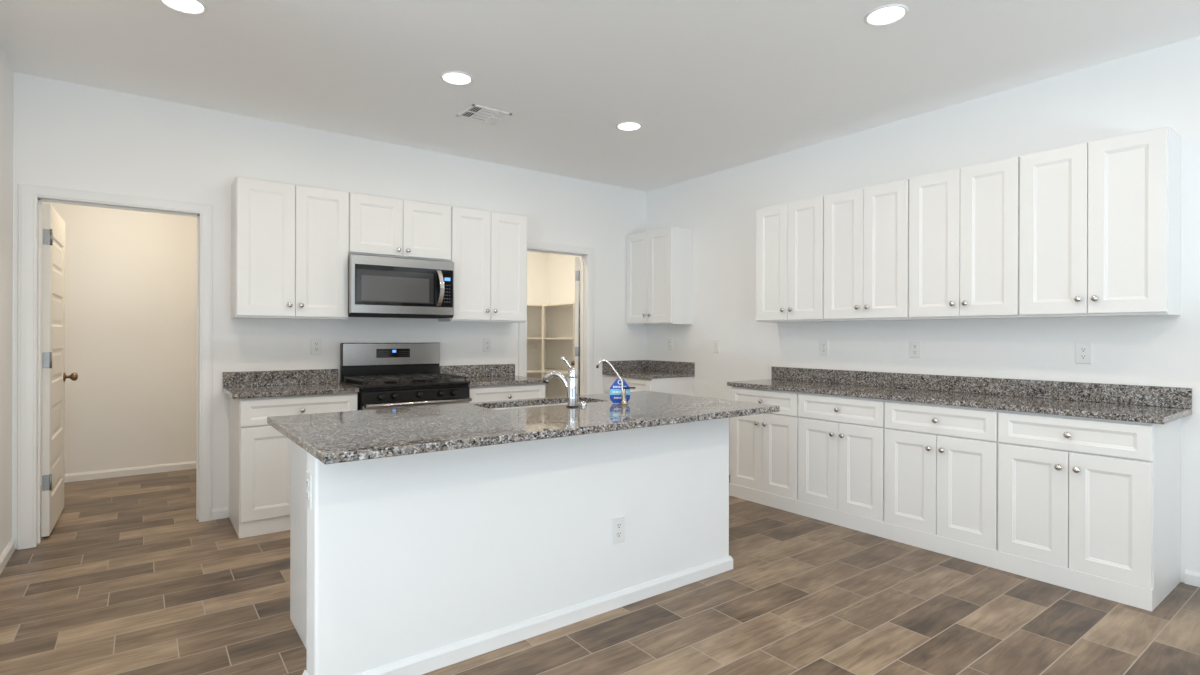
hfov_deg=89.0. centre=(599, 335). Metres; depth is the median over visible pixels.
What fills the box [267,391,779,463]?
island countertop
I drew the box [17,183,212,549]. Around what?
trim
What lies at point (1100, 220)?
upper cabinet
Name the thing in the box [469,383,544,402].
base cabinet
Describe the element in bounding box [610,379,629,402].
paper tag
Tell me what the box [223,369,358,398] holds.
countertop
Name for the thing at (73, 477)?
baseboard
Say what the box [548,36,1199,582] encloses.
wall
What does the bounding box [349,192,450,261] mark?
upper cabinet
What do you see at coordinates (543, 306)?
pantry shelving
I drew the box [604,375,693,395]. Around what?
base cabinet
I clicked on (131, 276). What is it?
wall
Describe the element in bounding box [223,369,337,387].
backsplash
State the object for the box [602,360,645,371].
backsplash
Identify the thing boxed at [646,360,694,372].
backsplash
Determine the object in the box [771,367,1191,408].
backsplash
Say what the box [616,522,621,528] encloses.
receptacle
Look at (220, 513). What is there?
baseboard
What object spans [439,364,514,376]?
backsplash
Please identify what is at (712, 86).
ceiling
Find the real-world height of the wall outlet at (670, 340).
0.117 m
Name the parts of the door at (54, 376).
knob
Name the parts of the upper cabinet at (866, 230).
door, door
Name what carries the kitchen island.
on the floor
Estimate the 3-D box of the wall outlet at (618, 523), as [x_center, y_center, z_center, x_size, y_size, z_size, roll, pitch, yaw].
[0.083,0.874,2.744,0.072,0.117,0.009,0,0,-37]
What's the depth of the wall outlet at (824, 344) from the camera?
4.63 m
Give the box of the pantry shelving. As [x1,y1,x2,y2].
[527,302,574,378]
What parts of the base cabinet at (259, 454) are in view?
door, drawer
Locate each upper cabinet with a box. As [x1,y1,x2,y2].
[231,177,348,319]
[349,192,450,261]
[438,206,526,322]
[626,227,691,324]
[756,196,839,322]
[824,179,911,321]
[909,156,1022,319]
[1019,126,1180,317]
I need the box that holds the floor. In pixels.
[0,469,1199,674]
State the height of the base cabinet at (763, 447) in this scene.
0.837 m
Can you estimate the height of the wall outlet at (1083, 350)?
0.117 m
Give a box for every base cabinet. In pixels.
[229,393,357,538]
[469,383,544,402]
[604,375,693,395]
[729,386,798,513]
[797,392,885,537]
[883,400,998,568]
[996,410,1180,611]
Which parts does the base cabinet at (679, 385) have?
drawer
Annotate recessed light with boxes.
[159,0,206,14]
[440,71,472,84]
[616,121,641,130]
[864,4,908,25]
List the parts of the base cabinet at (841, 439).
door, drawer, door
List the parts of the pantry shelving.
shelf, shelf, shelf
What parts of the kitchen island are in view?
panel, baseboard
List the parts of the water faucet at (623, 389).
gooseneck spout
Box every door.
[41,203,77,536]
[571,257,579,394]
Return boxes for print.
[613,386,626,398]
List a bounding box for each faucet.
[543,356,578,407]
[596,359,634,403]
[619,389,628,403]
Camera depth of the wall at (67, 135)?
4.25 m
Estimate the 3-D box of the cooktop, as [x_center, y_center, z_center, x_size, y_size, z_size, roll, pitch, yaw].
[-1.427,0.346,4.467,0.762,0.034,0.588,0,0,-37]
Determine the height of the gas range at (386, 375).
1.158 m
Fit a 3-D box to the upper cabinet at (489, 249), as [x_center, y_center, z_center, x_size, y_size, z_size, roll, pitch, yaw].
[-0.953,-0.557,5.026,0.671,0.894,0.297,0,0,-37]
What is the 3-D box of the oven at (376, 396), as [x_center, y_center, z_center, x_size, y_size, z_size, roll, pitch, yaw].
[-1.413,0.786,4.446,0.758,0.858,0.640,0,0,-37]
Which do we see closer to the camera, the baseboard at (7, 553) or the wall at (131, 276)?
the baseboard at (7, 553)
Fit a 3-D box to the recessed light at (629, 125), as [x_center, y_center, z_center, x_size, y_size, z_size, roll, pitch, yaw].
[0.205,-1.473,4.306,0.184,0.008,0.184,0,0,-37]
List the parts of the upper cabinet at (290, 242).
door, door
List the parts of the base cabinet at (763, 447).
door, drawer, door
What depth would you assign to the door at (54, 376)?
3.78 m
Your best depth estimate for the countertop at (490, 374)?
5.05 m
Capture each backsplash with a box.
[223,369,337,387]
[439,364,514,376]
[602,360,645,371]
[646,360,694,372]
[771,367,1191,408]
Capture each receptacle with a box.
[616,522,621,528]
[616,531,621,537]
[1080,347,1086,351]
[1080,354,1086,358]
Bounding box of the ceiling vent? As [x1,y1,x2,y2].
[456,104,511,124]
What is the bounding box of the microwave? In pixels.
[348,254,453,318]
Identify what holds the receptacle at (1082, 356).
attached to the wall outlet at (1083, 350)
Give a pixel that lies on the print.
(616, 389)
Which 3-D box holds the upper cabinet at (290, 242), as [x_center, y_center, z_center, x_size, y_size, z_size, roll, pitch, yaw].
[-2.101,-0.561,4.166,0.685,0.894,0.297,0,0,-37]
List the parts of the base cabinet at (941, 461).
door, drawer, door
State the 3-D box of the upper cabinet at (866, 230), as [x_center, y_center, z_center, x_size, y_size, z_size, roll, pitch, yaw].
[1.864,-0.549,4.176,0.297,0.894,0.604,0,0,-37]
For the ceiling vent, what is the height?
0.007 m
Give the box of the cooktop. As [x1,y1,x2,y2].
[340,379,469,390]
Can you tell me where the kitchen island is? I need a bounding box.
[290,402,732,674]
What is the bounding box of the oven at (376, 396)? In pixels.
[357,385,471,410]
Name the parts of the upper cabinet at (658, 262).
door, door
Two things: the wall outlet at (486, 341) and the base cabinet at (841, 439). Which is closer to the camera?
the base cabinet at (841, 439)
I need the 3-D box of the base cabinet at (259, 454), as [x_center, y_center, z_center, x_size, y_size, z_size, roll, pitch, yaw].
[-2.030,0.795,4.049,0.681,0.837,0.575,0,0,-37]
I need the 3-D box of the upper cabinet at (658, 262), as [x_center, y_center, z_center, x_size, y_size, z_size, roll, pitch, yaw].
[0.553,-0.553,5.926,0.297,0.894,0.660,0,0,-37]
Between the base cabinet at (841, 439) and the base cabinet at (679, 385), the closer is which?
the base cabinet at (841, 439)
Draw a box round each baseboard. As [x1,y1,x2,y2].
[0,538,14,573]
[64,461,195,482]
[212,507,226,519]
[1185,569,1199,586]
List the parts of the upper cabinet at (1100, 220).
door, knob, knob, door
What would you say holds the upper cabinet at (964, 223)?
attached to the wall at (1159, 87)
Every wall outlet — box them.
[306,470,311,508]
[311,338,321,354]
[483,338,490,351]
[612,515,624,543]
[668,338,672,349]
[820,340,828,355]
[910,341,920,357]
[1076,342,1091,363]
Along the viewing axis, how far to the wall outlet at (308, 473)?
2.04 m
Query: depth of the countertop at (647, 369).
5.94 m
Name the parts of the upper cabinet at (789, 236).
door, door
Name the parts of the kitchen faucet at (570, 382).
spout, lever handle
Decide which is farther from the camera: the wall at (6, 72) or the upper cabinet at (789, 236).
the upper cabinet at (789, 236)
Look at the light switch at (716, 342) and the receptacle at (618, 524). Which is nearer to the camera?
the receptacle at (618, 524)
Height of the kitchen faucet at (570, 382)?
0.253 m
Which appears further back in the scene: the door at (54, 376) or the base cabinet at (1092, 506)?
the door at (54, 376)
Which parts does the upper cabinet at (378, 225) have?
door, door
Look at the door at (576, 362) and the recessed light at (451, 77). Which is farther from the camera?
the door at (576, 362)
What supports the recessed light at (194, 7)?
in the ceiling
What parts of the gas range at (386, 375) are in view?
burner, burner knob, backguard frame, backguard panel, burner knob, control panel, burner knob, burner knob, burner, burner knob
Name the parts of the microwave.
door glass, handle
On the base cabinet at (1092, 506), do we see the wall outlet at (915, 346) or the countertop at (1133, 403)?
the countertop at (1133, 403)
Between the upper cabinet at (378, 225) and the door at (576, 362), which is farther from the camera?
the door at (576, 362)
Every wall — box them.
[0,45,13,555]
[12,72,645,548]
[41,202,547,473]
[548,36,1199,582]
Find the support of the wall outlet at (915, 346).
attached to the wall at (1159, 87)
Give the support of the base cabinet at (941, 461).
on the floor
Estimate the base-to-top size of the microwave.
0.430 m
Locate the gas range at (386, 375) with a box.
[340,343,471,410]
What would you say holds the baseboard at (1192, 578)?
attached to the wall at (1159, 87)
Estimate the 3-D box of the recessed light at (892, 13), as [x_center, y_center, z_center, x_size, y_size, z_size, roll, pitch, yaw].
[1.315,-1.470,2.808,0.184,0.008,0.184,0,0,-37]
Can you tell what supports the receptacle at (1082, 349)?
attached to the wall outlet at (1083, 350)
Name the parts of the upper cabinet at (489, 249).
door, door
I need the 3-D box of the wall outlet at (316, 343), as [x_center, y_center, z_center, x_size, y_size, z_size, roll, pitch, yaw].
[-2.041,0.079,4.393,0.072,0.117,0.009,0,0,-37]
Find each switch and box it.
[579,401,586,405]
[714,340,719,352]
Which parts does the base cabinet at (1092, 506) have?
door, knob, knob, drawer, knob, door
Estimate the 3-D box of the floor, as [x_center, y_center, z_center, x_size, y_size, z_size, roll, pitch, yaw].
[0.468,1.271,2.046,13.320,0.100,10.820,0,0,-37]
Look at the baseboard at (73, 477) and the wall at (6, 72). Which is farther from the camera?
the baseboard at (73, 477)
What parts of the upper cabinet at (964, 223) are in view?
door, door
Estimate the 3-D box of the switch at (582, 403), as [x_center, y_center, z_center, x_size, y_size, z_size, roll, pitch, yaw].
[-0.085,0.341,3.060,0.040,0.022,0.040,0,0,-37]
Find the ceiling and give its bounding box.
[0,0,1199,191]
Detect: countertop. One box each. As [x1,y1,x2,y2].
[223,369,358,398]
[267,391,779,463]
[439,364,543,386]
[602,360,694,378]
[727,367,1191,423]
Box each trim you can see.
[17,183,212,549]
[518,241,593,394]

